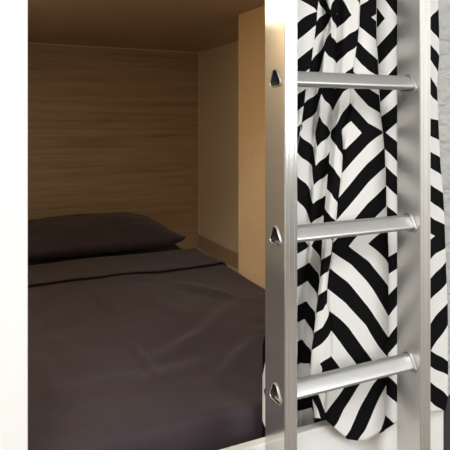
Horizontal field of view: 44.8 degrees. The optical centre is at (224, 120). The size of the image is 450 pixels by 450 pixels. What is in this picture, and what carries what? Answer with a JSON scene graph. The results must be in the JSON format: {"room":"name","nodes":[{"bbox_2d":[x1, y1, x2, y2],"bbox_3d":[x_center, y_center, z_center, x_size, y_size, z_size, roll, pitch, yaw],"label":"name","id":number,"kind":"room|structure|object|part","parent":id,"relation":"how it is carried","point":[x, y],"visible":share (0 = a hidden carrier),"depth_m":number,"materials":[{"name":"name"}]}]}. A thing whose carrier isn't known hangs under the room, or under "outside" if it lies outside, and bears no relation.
{"room":"dormitory","nodes":[
{"label":"dormitory","id":0,"kind":"room"},
{"bbox_2d":[0,0,27,449],"bbox_3d":[-1.361,0.336,0.414,2.286,1.728,0.045,0,0,-25],"label":"wall","id":1,"kind":"structure","parent":0,"point":[13,13],"depth_m":0.87,"materials":[{"name":"white paint"}]},
{"bbox_2d":[28,44,197,248],"bbox_3d":[-0.831,0.386,3.112,1.497,1.628,0.040,0,0,-25],"label":"wall","id":2,"kind":"structure","parent":0,"point":[110,130],"depth_m":3.17,"materials":[{"name":"brown wood"}]},
{"bbox_2d":[28,42,198,52],"bbox_3d":[-0.821,-0.424,3.092,1.457,0.006,0.004,0,0,-25],"label":"trim","id":3,"kind":"structure","parent":2,"relation":"attached to","point":[28,42],"depth_m":3.17,"materials":[{"name":"beige wood"}]},
{"bbox_2d":[198,53,198,234],"bbox_3d":[-0.163,0.184,3.396,0.007,1.212,0.004,0,0,-25],"label":"trim","id":4,"kind":"structure","parent":2,"relation":"attached to","point":[198,53],"depth_m":3.39,"materials":[{"name":"beige wood"}]},
{"bbox_2d":[28,0,264,51],"bbox_3d":[-0.360,-0.477,2.120,1.547,0.100,2.235,0,0,-25],"label":"ceiling","id":5,"kind":"structure","parent":0,"point":[169,25],"depth_m":2.37,"materials":[{"name":"beige laminate"}]},
{"bbox_2d":[262,0,447,441],"bbox_3d":[0.295,0.141,1.204,0.489,1.149,0.109,0,0,-25],"label":"curtain","id":6,"kind":"object","parent":5,"relation":"hanging from","point":[347,137],"visible":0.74,"depth_m":1.15,"materials":[{"name":"fabric"}]},
{"bbox_2d":[199,41,237,268],"bbox_3d":[0.122,0.386,2.855,0.050,1.628,1.233,0,0,-25],"label":"wall","id":7,"kind":"structure","parent":0,"point":[218,66],"depth_m":3.12,"materials":[{"name":"beige wood"}]},
{"bbox_2d":[198,235,237,268],"bbox_3d":[0.087,0.746,2.862,0.008,0.078,1.175,0,0,-25],"label":"baseboard","id":8,"kind":"structure","parent":7,"relation":"attached to","point":[222,253],"depth_m":3.12,"materials":[{"name":"beige wood"}]},
{"bbox_2d":[238,5,264,288],"bbox_3d":[0.420,0.386,1.846,0.367,1.628,0.947,0,0,-25],"label":"wall panel","id":9,"kind":"object","parent":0,"point":[251,24],"visible":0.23,"depth_m":2.08,"materials":[{"name":"brown paint"}]},
{"bbox_2d":[437,0,449,394],"bbox_3d":[1.374,-0.150,1.759,2.019,2.700,0.020,0,0,-25],"label":"wall","id":10,"kind":"structure","parent":0,"point":[443,82],"depth_m":1.36,"materials":[{"name":"grey paint"}]},
{"bbox_2d":[443,395,449,449],"bbox_3d":[1.395,0.943,1.751,1.988,0.515,0.012,0,0,-25],"label":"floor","id":11,"kind":"structure","parent":10,"relation":"attached to","point":[446,415],"depth_m":1.35,"materials":[{"name":"grey paint"}]},
{"bbox_3d":[0.243,1.225,0.423,5.280,0.050,5.840,0,0,-25],"label":"floor","id":12,"kind":"structure","parent":0,"visible":0},
{"bbox_2d":[197,248,442,449],"bbox_3d":[-0.355,0.922,2.097,1.456,0.555,2.189,0,0,-25],"label":"bunk bed","id":13,"kind":"object","parent":12,"relation":"on","point":[322,435],"visible":0.11,"depth_m":1.17,"materials":[{"name":"white wood"}]},
{"bbox_2d":[28,244,181,265],"bbox_3d":[-0.495,0.707,2.029,1.106,0.162,2.025,0,0,-25],"label":"mattress","id":14,"kind":"object","parent":13,"relation":"on","point":[170,247],"visible":0.07,"depth_m":2.56,"materials":[{"name":"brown fabric"}]},
{"bbox_2d":[28,212,185,259],"bbox_3d":[-0.660,0.528,2.639,0.785,0.116,0.620,0,0,-25],"label":"pillow","id":15,"kind":"object","parent":14,"relation":"on","point":[91,233],"visible":0.88,"depth_m":2.46,"materials":[{"name":"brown fabric"}]},
{"bbox_2d":[28,248,323,449],"bbox_3d":[-0.340,0.662,1.713,1.118,0.162,1.349,0,0,-25],"label":"bedspread","id":16,"kind":"object","parent":14,"relation":"on","point":[155,350],"visible":0.76,"depth_m":1.41,"materials":[{"name":"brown fabric"}]},
{"bbox_3d":[0.092,0.775,1.110,0.937,0.260,0.022,0,0,-25],"label":"rail","id":17,"kind":"part","parent":13,"relation":"part of","materials":[{"name":"white wood"}]},
{"bbox_2d":[265,0,429,449],"bbox_3d":[0.248,0.025,1.072,0.352,2.350,0.077,0,0,-25],"label":"ladder","id":18,"kind":"object","parent":12,"relation":"on","point":[411,364],"visible":1,"depth_m":1.05,"materials":[{"name":"silver metal"}]},
{"bbox_3d":[0.103,0.019,1.004,0.027,2.338,0.073,0,0,-25],"label":"rail","id":19,"kind":"part","parent":18,"relation":"part of","materials":[{"name":"silver metal"}]},
{"bbox_3d":[0.393,0.019,1.137,0.029,2.338,0.068,0,0,-25],"label":"rail","id":20,"kind":"part","parent":18,"relation":"part of","materials":[{"name":"silver metal"}]}
]}

